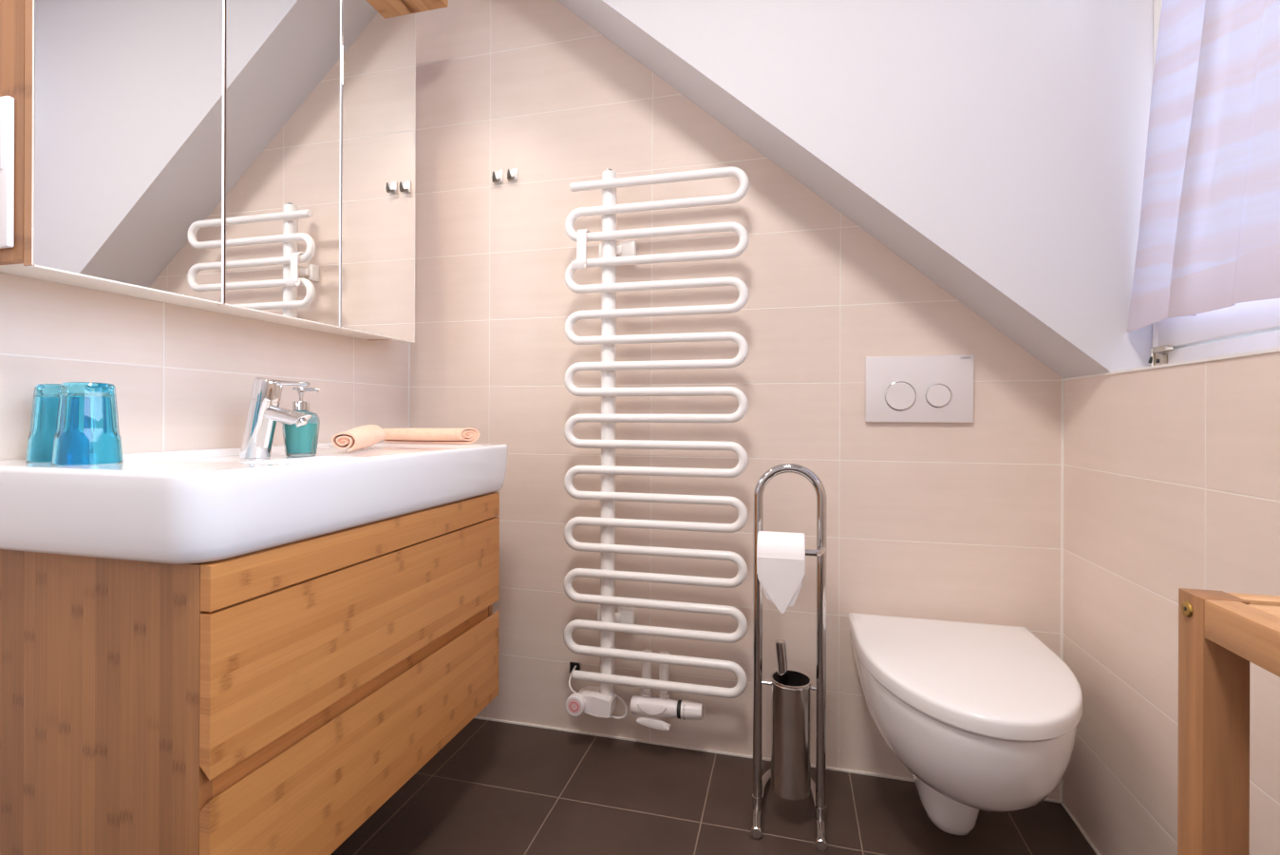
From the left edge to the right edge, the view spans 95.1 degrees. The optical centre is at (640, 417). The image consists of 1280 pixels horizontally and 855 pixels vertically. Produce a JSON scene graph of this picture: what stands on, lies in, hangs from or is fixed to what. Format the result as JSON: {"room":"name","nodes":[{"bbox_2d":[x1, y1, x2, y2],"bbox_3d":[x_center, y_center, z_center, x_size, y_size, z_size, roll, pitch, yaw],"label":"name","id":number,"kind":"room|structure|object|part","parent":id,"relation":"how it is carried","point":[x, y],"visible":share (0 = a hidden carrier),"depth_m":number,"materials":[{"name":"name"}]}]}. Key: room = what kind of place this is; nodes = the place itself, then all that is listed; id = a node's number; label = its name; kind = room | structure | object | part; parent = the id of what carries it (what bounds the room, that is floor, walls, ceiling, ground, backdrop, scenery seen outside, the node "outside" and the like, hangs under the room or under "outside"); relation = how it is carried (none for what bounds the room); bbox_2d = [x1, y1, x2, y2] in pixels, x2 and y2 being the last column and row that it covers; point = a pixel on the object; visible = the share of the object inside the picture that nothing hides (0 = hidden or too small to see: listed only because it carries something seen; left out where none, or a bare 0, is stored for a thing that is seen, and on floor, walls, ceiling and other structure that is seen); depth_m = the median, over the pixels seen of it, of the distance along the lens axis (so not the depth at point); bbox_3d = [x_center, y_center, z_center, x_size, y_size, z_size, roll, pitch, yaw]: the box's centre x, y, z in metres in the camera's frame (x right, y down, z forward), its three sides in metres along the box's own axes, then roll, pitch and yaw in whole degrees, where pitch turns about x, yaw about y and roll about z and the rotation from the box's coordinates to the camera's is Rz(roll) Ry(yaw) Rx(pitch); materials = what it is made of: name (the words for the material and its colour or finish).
{"room":"bathroom","nodes":[
{"label":"bathroom","id":0,"kind":"room"},
{"bbox_2d":[0,271,408,459],"bbox_3d":[-1.118,-0.322,0.511,0.120,2.450,2.750,0,0,14],"label":"wall","id":1,"kind":"structure","parent":0,"point":[182,377],"depth_m":1.13,"materials":[{"name":"beige tile"}]},
{"bbox_2d":[0,0,448,342],"bbox_3d":[-0.752,-0.679,1.198,0.246,0.944,0.881,0,0,14],"label":"upper cabinet","id":2,"kind":"object","parent":1,"relation":"attached to","point":[249,159],"visible":1,"depth_m":1.07,"materials":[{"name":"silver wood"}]},
{"bbox_2d":[0,101,2,169],"bbox_3d":[-0.907,-0.388,0.812,0.068,0.093,0.002,0,0,14],"label":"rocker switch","id":3,"kind":"object","parent":2,"relation":"attached to","point":[1,103],"depth_m":0.80,"materials":[{"name":"white plastic"}]},
{"bbox_3d":[-0.906,-0.338,0.817,0.084,0.208,0.009,0,0,14],"label":"socket panel","id":4,"kind":"part","parent":2,"relation":"part of","materials":[{"name":"white plastic"}]},
{"bbox_3d":[-0.907,-0.663,0.830,0.126,0.889,0.016,0,0,14],"label":"panel","id":5,"kind":"part","parent":2,"relation":"part of","materials":[{"name":"brown wood"}]},
{"bbox_3d":[-0.805,-0.658,0.939,0.014,0.898,0.278,0,0,14],"label":"mirror door","id":6,"kind":"part","parent":2,"relation":"part of","materials":[{"name":"brown wood"}]},
{"bbox_2d":[31,0,222,302],"bbox_3d":[-0.797,-0.658,0.935,0.005,0.898,0.274,0,0,14],"label":"mirror glass","id":7,"kind":"object","parent":2,"relation":"on","point":[126,95],"depth_m":0.92,"materials":[{"name":"white"}]},
{"bbox_2d":[223,0,339,326],"bbox_3d":[-0.726,-0.658,1.211,0.005,0.898,0.280,0,0,14],"label":"mirror glass","id":8,"kind":"object","parent":2,"relation":"on","point":[281,58],"depth_m":1.19,"materials":[{"name":"white"}]},
{"bbox_2d":[339,0,415,341],"bbox_3d":[-0.656,-0.658,1.487,0.005,0.898,0.274,0,0,14],"label":"mirror glass","id":9,"kind":"object","parent":2,"relation":"on","point":[378,37],"depth_m":1.47,"materials":[{"name":"white"}]},
{"bbox_2d":[0,491,499,854],"bbox_3d":[-0.661,0.431,1.139,0.458,0.498,0.743,0,0,14],"label":"vanity cabinet","id":10,"kind":"object","parent":1,"relation":"attached to","point":[270,701],"visible":0.94,"depth_m":0.80,"materials":[{"name":"brown wood"}]},
{"bbox_2d":[0,441,508,564],"bbox_3d":[-0.651,0.123,1.143,0.473,0.116,0.818,0,0,14],"label":"washbasin","id":11,"kind":"object","parent":10,"relation":"in","point":[197,505],"visible":0.94,"depth_m":0.77,"materials":[{"name":"white ceramic"}]},
{"bbox_2d":[25,383,61,461],"bbox_3d":[-0.869,0.007,0.880,0.074,0.114,0.074,0,0,14],"label":"tumbler","id":12,"kind":"object","parent":11,"relation":"on","point":[46,396],"visible":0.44,"depth_m":0.85,"materials":[{"name":"teal glass"}]},
{"bbox_2d":[51,381,123,465],"bbox_3d":[-0.781,0.007,0.830,0.074,0.114,0.074,0,0,14],"label":"tumbler","id":13,"kind":"object","parent":11,"relation":"on","point":[87,430],"visible":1,"depth_m":0.81,"materials":[{"name":"teal glass"}]},
{"bbox_2d":[239,376,311,457],"bbox_3d":[-0.708,-0.001,1.144,0.160,0.158,0.052,0,0,14],"label":"faucet","id":14,"kind":"object","parent":11,"relation":"on","point":[264,411],"visible":1,"depth_m":1.13,"materials":[{"name":"silver metal"}]},
{"bbox_3d":[-0.687,-0.006,1.136,0.116,0.043,0.030,0,0,17],"label":"spout","id":15,"kind":"part","parent":14,"relation":"part of","materials":[{"name":"silver metal"}]},
{"bbox_3d":[-0.679,-0.068,1.137,0.092,0.015,0.012,0,0,14],"label":"lever","id":16,"kind":"part","parent":14,"relation":"part of","materials":[{"name":"silver metal"}]},
{"bbox_2d":[282,386,319,456],"bbox_3d":[-0.698,0.008,1.206,0.070,0.142,0.068,0,0,14],"label":"soap dispenser","id":17,"kind":"object","parent":11,"relation":"on","point":[298,442],"visible":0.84,"depth_m":1.19,"materials":[{"name":"teal glass"}]},
{"bbox_2d":[282,410,319,456],"bbox_3d":[-0.698,0.030,1.206,0.068,0.098,0.068,0,0,14],"label":"bottle","id":18,"kind":"object","parent":17,"relation":"attached to","point":[298,442],"depth_m":1.18,"materials":[{"name":"teal glass"}]},
{"bbox_2d":[331,424,385,451],"bbox_3d":[-0.633,0.045,1.321,0.061,0.056,0.160,0,0,-2],"label":"rolled towel","id":19,"kind":"object","parent":11,"relation":"on","point":[362,437],"visible":1,"depth_m":1.27,"materials":[{"name":"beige fabric"}]},
{"bbox_2d":[382,427,479,443],"bbox_3d":[-0.531,0.045,1.484,0.244,0.040,0.040,0,0,5],"label":"rolled towel","id":20,"kind":"object","parent":11,"relation":"on","point":[468,435],"visible":0.98,"depth_m":1.47,"materials":[{"name":"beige fabric"}]},
{"bbox_3d":[-0.447,0.577,1.085,0.016,0.208,0.743,0,0,14],"label":"drawer","id":21,"kind":"part","parent":10,"relation":"part of","materials":[{"name":"brown wood"}]},
{"bbox_3d":[-0.446,0.346,1.085,0.016,0.204,0.743,0,0,14],"label":"drawer","id":22,"kind":"part","parent":10,"relation":"part of","materials":[{"name":"brown wood"}]},
{"bbox_3d":[-0.477,0.466,1.092,0.040,0.080,0.707,0,0,14],"label":"grip rail","id":23,"kind":"part","parent":10,"relation":"part of","materials":[{"name":"brown wood"}]},
{"bbox_2d":[330,717,1096,854],"bbox_3d":[-0.142,0.967,0.271,2.140,0.120,2.970,0,0,14],"label":"floor","id":24,"kind":"structure","parent":0,"point":[495,787],"depth_m":1.35,"materials":[{"name":"tile"}]},
{"bbox_2d":[750,463,827,850],"bbox_3d":[0.348,0.506,1.368,0.164,0.806,0.259,0,0,14],"label":"stand","id":25,"kind":"object","parent":24,"relation":"on","point":[789,774],"visible":0.94,"depth_m":1.30,"materials":[{"name":"silver metal"}]},
{"bbox_3d":[0.284,0.604,1.335,0.030,0.008,0.008,0,0,14],"label":"canister arm","id":26,"kind":"part","parent":25,"relation":"part of","materials":[{"name":"silver metal"}]},
{"bbox_2d":[756,530,805,613],"bbox_3d":[0.304,0.328,1.264,0.098,0.161,0.099,0,0,14],"label":"toilet paper roll","id":27,"kind":"object","parent":25,"relation":"hanging from","point":[781,555],"visible":1,"depth_m":1.22,"materials":[{"name":"white paper"}]},
{"bbox_2d":[774,639,789,685],"bbox_3d":[0.337,0.664,1.321,0.063,0.322,0.060,0,0,14],"label":"toilet brush","id":28,"kind":"object","parent":25,"relation":"on","point":[781,644],"visible":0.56,"depth_m":1.31,"materials":[{"name":"silver metal"}]},
{"bbox_2d":[771,669,811,799],"bbox_3d":[0.340,0.711,1.320,0.090,0.248,0.090,0,0,14],"label":"canister","id":29,"kind":"object","parent":25,"relation":"on","point":[791,704],"depth_m":1.28,"materials":[{"name":"silver metal"}]},
{"bbox_3d":[0.335,0.288,1.287,0.140,0.014,0.072,0,0,14],"label":"roll arm","id":30,"kind":"part","parent":25,"relation":"part of","materials":[{"name":"silver metal"}]},
{"bbox_2d":[1177,587,1279,854],"bbox_3d":[0.587,0.535,0.341,0.270,0.749,0.364,0,0,14],"label":"wooden table","id":31,"kind":"object","parent":24,"relation":"on","point":[1220,632],"visible":1,"depth_m":0.51,"materials":[{"name":"brown wood"}]},
{"bbox_3d":[0.473,0.177,0.370,0.026,0.034,0.295,0,0,14],"label":"rail","id":32,"kind":"part","parent":31,"relation":"part of","materials":[{"name":"brown wood"}]},
{"bbox_3d":[0.631,0.177,0.502,0.198,0.034,0.022,0,0,14],"label":"cross rail","id":33,"kind":"part","parent":31,"relation":"part of","materials":[{"name":"brown wood"}]},
{"bbox_2d":[409,0,1063,799],"bbox_3d":[0.215,-0.317,1.652,2.140,2.450,0.120,0,0,14],"label":"wall","id":34,"kind":"structure","parent":0,"point":[950,521],"depth_m":1.61,"materials":[{"name":"beige tile"}]},
{"bbox_2d":[408,342,410,428],"bbox_3d":[-0.720,-0.320,1.827,0.003,2.450,0.003,0,0,14],"label":"trim","id":35,"kind":"structure","parent":34,"relation":"attached to","point":[408,343],"depth_m":1.82,"materials":[{"name":"white"}]},
{"bbox_2d":[491,170,502,183],"bbox_3d":[-0.427,-0.716,1.738,0.029,0.040,0.031,0,0,14],"label":"robe hook","id":36,"kind":"object","parent":34,"relation":"attached to","point":[497,178],"visible":1,"depth_m":1.75,"materials":[{"name":"silver metal"}]},
{"bbox_2d":[507,168,517,181],"bbox_3d":[-0.381,-0.718,1.726,0.029,0.040,0.031,0,0,14],"label":"robe hook","id":37,"kind":"object","parent":34,"relation":"attached to","point":[512,174],"visible":1,"depth_m":1.73,"materials":[{"name":"silver metal"}]},
{"bbox_2d":[569,660,581,673],"bbox_3d":[-0.187,0.721,1.689,0.032,0.033,0.004,0,0,14],"label":"outlet","id":38,"kind":"object","parent":34,"relation":"attached to","point":[572,664],"visible":0.71,"depth_m":1.69,"materials":[{"name":"black plastic"}]},
{"bbox_2d":[563,166,749,730],"bbox_3d":[0.038,0.074,1.564,0.500,1.493,0.133,0,0,16],"label":"towel radiator","id":39,"kind":"object","parent":34,"relation":"attached to","point":[595,701],"visible":0.99,"depth_m":1.53,"materials":[{"name":"white metal"}]},
{"bbox_3d":[-0.189,0.735,1.649,0.023,0.045,0.093,0,0,-4],"label":"power cord","id":40,"kind":"part","parent":39,"relation":"part of","materials":[{"name":"white plastic"}]},
{"bbox_3d":[-0.172,0.767,1.568,0.054,0.054,0.022,0,0,14],"label":"control knob","id":41,"kind":"part","parent":39,"relation":"part of","materials":[{"name":"white plastic"}]},
{"bbox_2d":[571,228,590,269],"bbox_3d":[-0.157,-0.450,1.573,0.034,0.111,0.061,0,0,14],"label":"towel hook","id":42,"kind":"object","parent":39,"relation":"hanging from","point":[579,262],"visible":0.98,"depth_m":1.56,"materials":[{"name":"white plastic"}]},
{"bbox_3d":[-0.078,0.788,1.601,0.090,0.063,0.013,0,0,7],"label":"power cord","id":43,"kind":"part","parent":39,"relation":"part of","materials":[{"name":"white plastic"}]},
{"bbox_2d":[473,715,1062,802],"bbox_3d":[0.137,0.906,1.606,1.779,0.004,0.005,0,0,14],"label":"trim","id":44,"kind":"structure","parent":34,"relation":"attached to","point":[477,717],"depth_m":1.61,"materials":[{"name":"white"}]},
{"bbox_2d":[865,354,973,422],"bbox_3d":[0.693,-0.071,1.460,0.248,0.166,0.016,0,0,14],"label":"flush plate","id":45,"kind":"object","parent":34,"relation":"attached to","point":[923,388],"visible":1,"depth_m":1.46,"materials":[{"name":"white plastic"}]},
{"bbox_2d":[848,612,1082,834],"bbox_3d":[0.661,0.679,1.204,0.398,0.382,0.526,0,0,14],"label":"toilet","id":46,"kind":"object","parent":34,"relation":"attached to","point":[987,717],"visible":1,"depth_m":1.07,"materials":[{"name":"white ceramic"}]},
{"bbox_3d":[0.660,0.525,1.195,0.380,0.005,0.485,0,0,14],"label":"seat","id":47,"kind":"part","parent":46,"relation":"part of","materials":[{"name":"white plastic"}]},
{"bbox_3d":[0.658,0.505,1.189,0.398,0.033,0.497,0,0,14],"label":"lid","id":48,"kind":"part","parent":46,"relation":"part of","materials":[{"name":"white plastic"}]},
{"bbox_2d":[556,0,1153,378],"bbox_3d":[0.244,-0.818,1.475,1.820,1.446,0.210,0,0,14],"label":"sloped ceiling","id":49,"kind":"structure","parent":0,"point":[997,148],"depth_m":1.26,"materials":[{"name":"white paint"}]},
{"bbox_2d":[1062,351,1279,854],"bbox_3d":[0.735,0.410,0.038,0.149,1.000,2.750,0,0,14],"label":"wall","id":50,"kind":"structure","parent":0,"point":[1172,474],"depth_m":1.04,"materials":[{"name":"beige tile"}]},
{"bbox_2d":[1060,380,1064,800],"bbox_3d":[1.001,0.410,1.388,0.002,0.994,0.002,0,0,14],"label":"trim","id":51,"kind":"structure","parent":50,"relation":"attached to","point":[1063,381],"depth_m":1.39,"materials":[{"name":"white"}]},
{"bbox_2d":[1060,801,1100,854],"bbox_3d":[0.658,0.908,0.055,0.005,0.004,2.745,0,0,14],"label":"trim","id":52,"kind":"structure","parent":50,"relation":"attached to","point":[1095,849],"depth_m":1.29,"materials":[{"name":"white"}]},
{"bbox_2d":[1062,347,1279,380],"bbox_3d":[0.790,-0.090,0.411,0.072,0.005,2.000,0,0,14],"label":"trim","id":53,"kind":"structure","parent":50,"relation":"on","point":[1274,349],"depth_m":0.96,"materials":[{"name":"white plastic"}]},
{"bbox_3d":[0.747,-0.815,-0.073,0.080,1.450,2.538,0,0,14],"label":"wall","id":54,"kind":"structure","parent":0,"visible":0},
{"bbox_2d":[1148,0,1279,365],"bbox_3d":[0.826,-0.716,0.294,0.088,1.246,1.788,0,0,14],"label":"window","id":55,"kind":"structure","parent":54,"relation":"in","point":[1251,326],"depth_m":0.99,"materials":[{"name":"white"}]},
{"bbox_3d":[0.794,-1.231,0.323,0.027,0.020,1.732,0,0,14],"label":"curtain rod","id":56,"kind":"object","parent":55,"relation":"attached to","visible":0},
{"bbox_2d":[1127,0,1279,331],"bbox_3d":[0.882,-0.691,0.796,0.064,1.066,0.783,0,0,14],"label":"curtain","id":57,"kind":"object","parent":56,"relation":"hanging from","point":[1209,239],"visible":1,"depth_m":0.91,"materials":[{"name":"white fabric"}]}
]}

